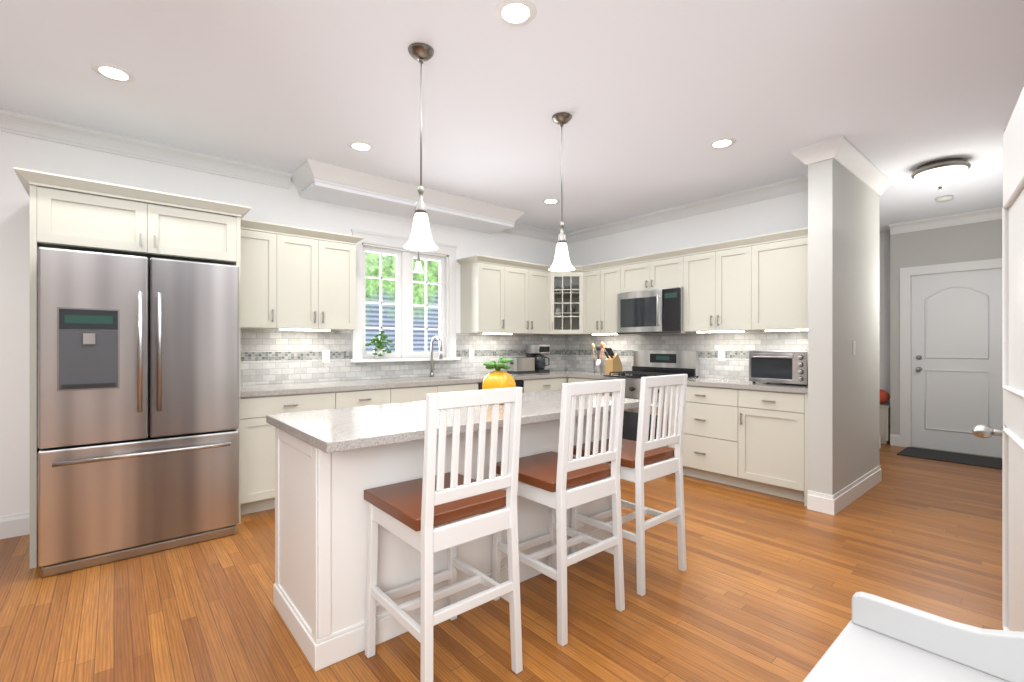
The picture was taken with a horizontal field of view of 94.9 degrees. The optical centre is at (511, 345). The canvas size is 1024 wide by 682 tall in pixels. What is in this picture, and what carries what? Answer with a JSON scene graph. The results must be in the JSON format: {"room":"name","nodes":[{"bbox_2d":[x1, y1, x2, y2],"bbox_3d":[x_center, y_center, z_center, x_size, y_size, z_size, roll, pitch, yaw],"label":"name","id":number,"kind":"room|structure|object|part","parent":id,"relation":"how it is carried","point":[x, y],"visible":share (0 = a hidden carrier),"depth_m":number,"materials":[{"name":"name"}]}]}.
{"room":"kitchen","nodes":[
{"label":"kitchen","id":0,"kind":"room"},
{"bbox_2d":[0,131,564,516],"bbox_3d":[-2.828,-0.122,3.525,9.440,2.745,0.164,0,0,-40],"label":"wall","id":1,"kind":"structure","parent":0,"point":[277,205],"depth_m":3.95,"materials":[{"name":"white paint"}]},
{"bbox_2d":[0,512,29,538],"bbox_3d":[-4.767,1.180,1.784,4.230,0.140,0.016,0,0,-40],"label":"baseboard","id":2,"kind":"structure","parent":1,"relation":"attached to","point":[19,524],"depth_m":3.07,"materials":[{"name":"white wood"}]},
{"bbox_2d":[0,109,291,188],"bbox_3d":[-4.149,-1.438,2.258,5.785,0.115,0.090,0,0,-40],"label":"crown molding","id":3,"kind":"structure","parent":1,"relation":"attached to","point":[11,122],"depth_m":3.44,"materials":[{"name":"white wood"}]},
{"bbox_2d":[253,220,363,330],"bbox_3d":[-1.837,-0.549,4.014,1.025,0.827,0.396,0,0,-40],"label":"upper cabinet","id":4,"kind":"object","parent":1,"relation":"attached to","point":[292,278],"depth_m":3.92,"materials":[{"name":"grey wood"}]},
{"bbox_2d":[350,229,459,361],"bbox_3d":[-1.098,-0.475,4.918,1.220,1.280,0.175,0,0,-40],"label":"kitchen window","id":5,"kind":"structure","parent":1,"relation":"in","point":[443,254],"depth_m":4.92,"materials":[{"name":"white wood"}]},
{"bbox_2d":[365,331,393,358],"bbox_3d":[-1.308,-0.004,4.636,0.302,0.277,0.173,0,0,-40],"label":"plant","id":6,"kind":"object","parent":5,"relation":"on","point":[379,351],"visible":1,"depth_m":4.62,"materials":[{"name":"green plant"}]},
{"bbox_2d":[456,255,551,334],"bbox_3d":[-0.055,-0.548,5.523,1.166,0.828,0.395,0,0,-40],"label":"upper cabinet","id":7,"kind":"object","parent":1,"relation":"attached to","point":[498,295],"depth_m":5.32,"materials":[{"name":"grey wood"}]},
{"bbox_2d":[500,223,559,242],"bbox_3d":[0.253,-1.438,5.987,1.095,0.115,0.090,0,0,-40],"label":"crown molding","id":8,"kind":"structure","parent":1,"relation":"attached to","point":[518,229],"depth_m":6.01,"materials":[{"name":"white wood"}]},
{"bbox_2d":[0,442,1002,681],"bbox_3d":[0.564,1.300,1.887,12.800,0.100,7.050,0,0,-40],"label":"floor","id":9,"kind":"structure","parent":0,"point":[764,587],"depth_m":2.30,"materials":[{"name":"brown wood"}]},
{"bbox_2d":[13,167,252,567],"bbox_3d":[-2.503,0.144,3.201,1.148,2.212,0.776,0,0,-40],"label":"tall cabinet","id":10,"kind":"object","parent":9,"relation":"on","point":[67,212],"depth_m":2.89,"materials":[{"name":"grey"}]},
{"bbox_2d":[38,247,238,577],"bbox_3d":[-2.417,0.362,3.102,0.940,1.775,0.942,0,0,-40],"label":"refrigerator","id":11,"kind":"object","parent":9,"relation":"on","point":[138,402],"visible":1,"depth_m":2.74,"materials":[{"name":"grey metal"}]},
{"bbox_2d":[241,382,336,514],"bbox_3d":[-1.887,0.793,3.814,0.690,0.914,0.635,0,0,-40],"label":"base cabinet","id":12,"kind":"object","parent":9,"relation":"on","point":[257,401],"depth_m":3.49,"materials":[{"name":"grey wood"}]},
{"bbox_2d":[321,379,392,408],"bbox_3d":[-1.441,0.793,4.193,0.480,0.914,0.635,0,0,-40],"label":"base cabinet","id":13,"kind":"object","parent":9,"relation":"on","point":[364,392],"depth_m":4.00,"materials":[{"name":"grey wood"}]},
{"bbox_2d":[381,374,480,403],"bbox_3d":[-0.896,0.793,4.654,0.948,0.914,0.635,0,0,-40],"label":"base cabinet","id":14,"kind":"object","parent":9,"relation":"on","point":[405,389],"depth_m":4.43,"materials":[{"name":"grey wood"}]},
{"bbox_2d":[430,336,442,376],"bbox_3d":[-0.766,0.119,4.935,0.117,0.431,0.221,0,0,-40],"label":"faucet","id":15,"kind":"object","parent":14,"relation":"on","point":[440,356],"visible":1,"depth_m":4.96,"materials":[{"name":"silver metal"}]},
{"bbox_2d":[273,414,612,671],"bbox_3d":[-0.241,0.812,2.637,1.868,0.876,0.624,0,0,-40],"label":"kitchen island","id":16,"kind":"object","parent":9,"relation":"on","point":[331,465],"depth_m":1.99,"materials":[{"name":"white paint"}]},
{"bbox_2d":[266,390,639,453],"bbox_3d":[-0.181,0.355,2.566,1.920,0.038,0.850,0,0,-40],"label":"island countertop","id":17,"kind":"structure","parent":16,"relation":"on","point":[336,431],"depth_m":2.12,"materials":[{"name":"white stone"}]},
{"bbox_2d":[482,357,515,403],"bbox_3d":[-0.085,0.201,2.706,0.197,0.268,0.203,0,0,-40],"label":"jar","id":18,"kind":"object","parent":17,"relation":"on","point":[497,378],"visible":0.71,"depth_m":2.65,"materials":[{"name":"orange ceramic"}]},
{"bbox_2d":[364,387,522,681],"bbox_3d":[-0.275,0.705,1.849,0.430,1.090,0.504,0,0,-40],"label":"bar stool","id":19,"kind":"object","parent":9,"relation":"on","point":[413,513],"visible":1,"depth_m":1.72,"materials":[{"name":"white paint"}]},
{"bbox_2d":[469,374,524,391],"bbox_3d":[-0.300,0.793,5.159,0.615,0.914,0.635,0,0,-40],"label":"base cabinet","id":20,"kind":"object","parent":9,"relation":"on","point":[516,376],"depth_m":5.10,"materials":[{"name":"grey wood"}]},
{"bbox_2d":[477,380,523,391],"bbox_3d":[-0.284,0.814,5.139,0.606,0.872,0.652,0,0,-40],"label":"dishwasher","id":21,"kind":"object","parent":9,"relation":"on","point":[519,383],"visible":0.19,"depth_m":5.07,"materials":[{"name":"grey metal"}]},
{"bbox_2d":[525,370,568,391],"bbox_3d":[0.190,0.793,5.574,0.669,0.914,0.635,0,0,-40],"label":"base cabinet","id":22,"kind":"object","parent":9,"relation":"on","point":[553,380],"depth_m":5.37,"materials":[{"name":"grey wood"}]},
{"bbox_2d":[507,357,534,373],"bbox_3d":[0.106,0.241,5.593,0.300,0.187,0.181,0,0,-40],"label":"toaster","id":23,"kind":"object","parent":22,"relation":"on","point":[521,365],"visible":0.98,"depth_m":5.52,"materials":[{"name":"silver metal"}]},
{"bbox_2d":[526,345,549,372],"bbox_3d":[0.331,0.165,5.789,0.217,0.340,0.237,0,0,-40],"label":"coffee maker","id":24,"kind":"object","parent":22,"relation":"on","point":[534,351],"visible":0.9,"depth_m":5.71,"materials":[{"name":"grey"}]},
{"bbox_2d":[492,379,625,645],"bbox_3d":[0.217,0.705,2.265,0.430,1.090,0.504,0,0,-40],"label":"bar stool","id":25,"kind":"object","parent":9,"relation":"on","point":[548,479],"visible":0.94,"depth_m":2.12,"materials":[{"name":"white paint"}]},
{"bbox_2d":[569,370,607,395],"bbox_3d":[1.068,0.793,5.548,0.635,0.914,0.543,0,0,-40],"label":"base cabinet","id":26,"kind":"object","parent":9,"relation":"on","point":[575,376],"depth_m":5.42,"materials":[{"name":"grey wood"}]},
{"bbox_2d":[591,342,605,372],"bbox_3d":[1.063,0.147,5.718,0.161,0.375,0.146,0,0,-40],"label":"utensil crock","id":27,"kind":"object","parent":26,"relation":"on","point":[598,365],"visible":0.98,"depth_m":5.68,"materials":[{"name":"silver metal"}]},
{"bbox_2d":[604,348,621,373],"bbox_3d":[1.177,0.185,5.505,0.228,0.301,0.110,0,0,-40],"label":"knife block","id":28,"kind":"object","parent":26,"relation":"on","point":[613,363],"visible":0.98,"depth_m":5.47,"materials":[{"name":"brown wood"}]},
{"bbox_2d":[570,374,687,595],"bbox_3d":[0.654,0.705,2.655,0.430,1.090,0.504,0,0,-40],"label":"bar stool","id":29,"kind":"object","parent":9,"relation":"on","point":[659,457],"visible":0.79,"depth_m":2.50,"materials":[{"name":"white paint"}]},
{"bbox_2d":[603,350,698,465],"bbox_3d":[1.453,0.655,5.011,0.683,1.189,0.766,0,0,-40],"label":"range","id":30,"kind":"object","parent":9,"relation":"on","point":[648,363],"visible":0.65,"depth_m":4.94,"materials":[{"name":"silver metal"}]},
{"bbox_2d":[668,377,751,485],"bbox_3d":[1.960,0.793,4.495,0.635,0.914,0.668,0,0,-40],"label":"base cabinet","id":31,"kind":"object","parent":9,"relation":"on","point":[707,452],"depth_m":4.26,"materials":[{"name":"grey wood"}]},
{"bbox_2d":[733,382,807,505],"bbox_3d":[2.352,0.793,4.031,0.635,0.914,0.548,0,0,-40],"label":"base cabinet","id":32,"kind":"object","parent":9,"relation":"on","point":[745,434],"depth_m":3.85,"materials":[{"name":"grey wood"}]},
{"bbox_2d":[749,350,807,385],"bbox_3d":[2.362,0.193,4.081,0.417,0.285,0.455,0,0,-40],"label":"toaster oven","id":33,"kind":"object","parent":32,"relation":"on","point":[787,367],"visible":0.96,"depth_m":3.96,"materials":[{"name":"grey metal"}]},
{"bbox_2d":[880,403,889,443],"bbox_3d":[4.633,1.008,6.279,0.332,0.485,0.705,0,0,-40],"label":"bench","id":34,"kind":"object","parent":9,"relation":"on","point":[885,422],"visible":0.21,"depth_m":5.95,"materials":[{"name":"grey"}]},
{"bbox_2d":[880,389,889,402],"bbox_3d":[4.751,0.664,6.120,0.270,0.194,0.263,0,0,-40],"label":"bag","id":35,"kind":"object","parent":34,"relation":"on","point":[884,396],"visible":0.25,"depth_m":5.95,"materials":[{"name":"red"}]},
{"bbox_2d":[803,592,1023,681],"bbox_3d":[0.720,0.819,0.230,0.555,0.863,1.060,0,0,-40],"label":"console table","id":36,"kind":"object","parent":9,"relation":"on","point":[879,639],"visible":1,"depth_m":0.70,"materials":[{"name":"white"}]},
{"bbox_2d":[897,447,1001,469],"bbox_3d":[4.871,1.244,5.219,0.580,0.012,0.836,0,0,-40],"label":"rug","id":37,"kind":"object","parent":9,"relation":"on","point":[975,460],"visible":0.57,"depth_m":5.18,"materials":[{"name":"grey fabric"}]},
{"bbox_2d":[0,0,1023,233],"bbox_3d":[0.564,-1.545,1.887,12.800,0.100,7.050,0,0,-40],"label":"ceiling","id":38,"kind":"structure","parent":0,"point":[654,98],"depth_m":2.74,"materials":[{"name":"white paint"}]},
{"bbox_2d":[91,62,135,82],"bbox_3d":[-2.184,-1.492,2.579,0.189,0.006,0.189,0,0,41],"label":"recessed light","id":39,"kind":"object","parent":38,"relation":"in","point":[108,70],"depth_m":2.57,"materials":[{"name":"white"}]},
{"bbox_2d":[348,141,373,151],"bbox_3d":[-1.136,-1.492,3.533,0.189,0.006,0.189,0,0,11],"label":"recessed light","id":40,"kind":"object","parent":38,"relation":"in","point":[362,146],"depth_m":3.53,"materials":[{"name":"white"}]},
{"bbox_2d":[291,159,523,233],"bbox_3d":[-0.916,-1.410,4.718,2.330,0.170,0.515,0,0,-40],"label":"soffit beam","id":41,"kind":"structure","parent":38,"relation":"attached to","point":[323,182],"depth_m":4.40,"materials":[{"name":"white paint"}]},
{"bbox_2d":[413,213,423,272],"bbox_3d":[-0.942,-1.030,4.733,0.109,0.589,0.109,0,0,-40],"label":"light","id":42,"kind":"object","parent":41,"relation":"hanging from","point":[418,268],"visible":0.69,"depth_m":4.71,"materials":[{"name":"white glass"}]},
{"bbox_2d":[403,43,437,250],"bbox_3d":[-0.462,-0.995,2.387,0.176,0.999,0.176,0,0,-40],"label":"pendant light","id":43,"kind":"object","parent":38,"relation":"hanging from","point":[420,239],"visible":1,"depth_m":2.36,"materials":[{"name":"white glass"}]},
{"bbox_2d":[495,0,536,26],"bbox_3d":[0.017,-1.492,2.111,0.189,0.006,0.189,0,0,11],"label":"recessed light","id":44,"kind":"object","parent":38,"relation":"in","point":[515,12],"depth_m":2.11,"materials":[{"name":"white"}]},
{"bbox_2d":[542,198,559,203],"bbox_3d":[0.405,-1.492,4.879,0.189,0.006,0.189,0,0,41],"label":"recessed light","id":45,"kind":"object","parent":38,"relation":"in","point":[550,200],"depth_m":4.87,"materials":[{"name":"white"}]},
{"bbox_2d":[549,112,574,271],"bbox_3d":[0.326,-0.995,3.081,0.176,0.999,0.176,0,0,-40],"label":"pendant light","id":46,"kind":"object","parent":38,"relation":"hanging from","point":[561,263],"visible":1,"depth_m":3.05,"materials":[{"name":"white glass"}]},
{"bbox_2d":[708,138,735,148],"bbox_3d":[1.554,-1.492,3.478,0.189,0.006,0.189,0,0,41],"label":"recessed light","id":47,"kind":"object","parent":38,"relation":"in","point":[719,143],"depth_m":3.47,"materials":[{"name":"white plastic"}]},
{"bbox_2d":[911,158,970,201],"bbox_3d":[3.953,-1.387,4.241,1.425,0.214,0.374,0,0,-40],"label":"light","id":48,"kind":"object","parent":38,"relation":"attached to","point":[940,174],"visible":1,"depth_m":3.81,"materials":[{"name":"white glass"}]},
{"bbox_2d":[565,190,807,379],"bbox_3d":[1.791,-0.122,5.271,0.134,2.745,3.170,0,0,-40],"label":"wall","id":49,"kind":"structure","parent":0,"point":[723,354],"depth_m":4.93,"materials":[{"name":"white paint"}]},
{"bbox_2d":[552,265,583,334],"bbox_3d":[0.688,-0.548,5.966,0.674,0.828,0.679,0,0,-40],"label":"upper cabinet","id":50,"kind":"object","parent":49,"relation":"attached to","point":[568,286],"depth_m":5.83,"materials":[{"name":"grey wood"}]},
{"bbox_3d":[0.688,-0.548,5.966,0.674,0.827,0.679,0,0,-40],"label":"corner cabinet glass","id":51,"kind":"part","parent":50,"relation":"part of","materials":[{"name":"grey"}]},
{"bbox_2d":[584,260,615,334],"bbox_3d":[1.150,-0.548,5.631,0.402,0.828,0.572,0,0,-40],"label":"upper cabinet","id":52,"kind":"object","parent":49,"relation":"attached to","point":[599,278],"depth_m":5.54,"materials":[{"name":"grey wood"}]},
{"bbox_2d":[616,252,659,290],"bbox_3d":[1.518,-0.548,5.196,0.402,0.828,0.567,0,0,-40],"label":"upper cabinet","id":53,"kind":"object","parent":49,"relation":"attached to","point":[636,273],"depth_m":5.14,"materials":[{"name":"grey wood"}]},
{"bbox_2d":[617,287,699,334],"bbox_3d":[1.560,-0.350,5.102,0.437,0.459,0.766,0,0,-40],"label":"microwave","id":54,"kind":"object","parent":53,"relation":"in","point":[657,310],"depth_m":4.94,"materials":[{"name":"silver metal"}]},
{"bbox_2d":[660,250,675,286],"bbox_3d":[1.765,-0.548,4.904,0.402,0.828,0.199,0,0,-40],"label":"upper cabinet","id":55,"kind":"object","parent":49,"relation":"attached to","point":[667,258],"depth_m":4.86,"materials":[{"name":"grey wood"}]},
{"bbox_2d":[660,287,679,333],"bbox_3d":[1.761,-0.350,4.901,0.391,0.459,0.199,0,0,-40],"label":"control panel","id":56,"kind":"object","parent":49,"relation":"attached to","point":[669,296],"depth_m":4.79,"materials":[{"name":"grey"}]},
{"bbox_2d":[565,177,807,243],"bbox_3d":[1.716,-1.438,5.208,0.090,0.115,3.170,0,0,-40],"label":"crown molding","id":57,"kind":"structure","parent":49,"relation":"attached to","point":[796,184],"depth_m":4.93,"materials":[{"name":"white wood"}]},
{"bbox_2d":[676,227,807,333],"bbox_3d":[2.224,-0.548,4.363,0.402,0.828,1.220,0,0,-40],"label":"upper cabinet","id":58,"kind":"object","parent":49,"relation":"attached to","point":[757,283],"depth_m":4.26,"materials":[{"name":"grey wood"}]},
{"bbox_2d":[808,158,879,494],"bbox_3d":[2.830,-0.122,3.969,1.350,2.745,0.160,0,0,-40],"label":"wall","id":59,"kind":"structure","parent":0,"point":[843,310],"depth_m":3.61,"materials":[{"name":"grey paint"}]},
{"bbox_2d":[791,135,871,180],"bbox_3d":[2.494,-1.438,3.685,0.650,0.115,0.340,0,0,-40],"label":"crown molding","id":60,"kind":"structure","parent":59,"relation":"attached to","point":[846,153],"depth_m":3.54,"materials":[{"name":"white wood"}]},
{"bbox_2d":[807,465,881,514],"bbox_3d":[2.829,1.180,3.958,1.366,0.140,0.176,0,0,-40],"label":"baseboard","id":61,"kind":"structure","parent":59,"relation":"attached to","point":[816,501],"depth_m":3.59,"materials":[{"name":"white wood"}]},
{"bbox_2d":[853,341,855,354],"bbox_3d":[2.777,0.023,3.815,0.070,0.115,0.003,0,0,-40],"label":"light switch","id":62,"kind":"object","parent":59,"relation":"attached to","point":[854,353],"depth_m":3.82,"materials":[{"name":"white paint"}]},
{"bbox_2d":[857,163,891,195],"bbox_3d":[3.090,-1.438,4.189,0.670,0.115,0.340,0,0,-40],"label":"crown molding","id":63,"kind":"structure","parent":59,"relation":"attached to","point":[879,182],"depth_m":4.09,"materials":[{"name":"white wood"}]},
{"bbox_2d":[878,435,880,448],"bbox_3d":[3.388,0.893,4.332,0.070,0.115,0.003,0,0,-40],"label":"outlet","id":64,"kind":"object","parent":59,"relation":"attached to","point":[879,437],"depth_m":4.32,"materials":[{"name":"white paint"}]},
{"bbox_2d":[880,231,889,402],"bbox_3d":[5.198,-0.122,5.994,0.120,2.745,2.130,0,0,-40],"label":"wall","id":65,"kind":"structure","parent":0,"point":[884,311],"depth_m":6.20,"materials":[{"name":"white paint"}]},
{"bbox_2d":[890,219,1001,434],"bbox_3d":[5.163,-0.122,5.493,0.140,2.745,1.150,0,0,-40],"label":"wall","id":66,"kind":"structure","parent":0,"point":[966,242],"depth_m":5.64,"materials":[{"name":"grey paint"}]},
{"bbox_2d":[889,207,1002,234],"bbox_3d":[5.075,-1.438,5.419,0.090,0.115,1.150,0,0,-40],"label":"crown molding","id":67,"kind":"structure","parent":66,"relation":"attached to","point":[994,213],"depth_m":5.45,"materials":[{"name":"white wood"}]},
{"bbox_2d":[900,258,1001,458],"bbox_3d":[5.153,0.150,5.458,0.120,2.200,0.996,0,0,-40],"label":"door frame","id":68,"kind":"structure","parent":66,"relation":"attached to","point":[907,274],"depth_m":5.74,"materials":[{"name":"white wood"}]},
{"bbox_2d":[912,268,1002,457],"bbox_3d":[5.131,0.196,5.439,0.129,2.084,0.788,0,0,-40],"label":"hall door","id":69,"kind":"structure","parent":66,"relation":"in","point":[957,392],"depth_m":5.44,"materials":[{"name":"white wood"}]},
{"label":"outside","id":70,"kind":"structure","parent":0,"visible":0},
{"bbox_2d":[365,252,438,352],"bbox_3d":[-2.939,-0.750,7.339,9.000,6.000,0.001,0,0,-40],"label":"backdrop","id":71,"kind":"structure","parent":70,"point":[373,282],"depth_m":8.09,"materials":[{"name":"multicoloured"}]},
{"bbox_3d":[4.102,-0.123,2.150,5.800,2.745,2.580,0,0,-40],"label":"wall","id":72,"kind":"structure","parent":0,"visible":0},
{"bbox_2d":[972,87,1023,631],"bbox_3d":[1.565,0.229,1.468,0.796,2.027,0.243,0,0,-40],"label":"open door","id":73,"kind":"structure","parent":72,"relation":"in","point":[1011,432],"depth_m":1.57,"materials":[{"name":"white paint"}]}
]}

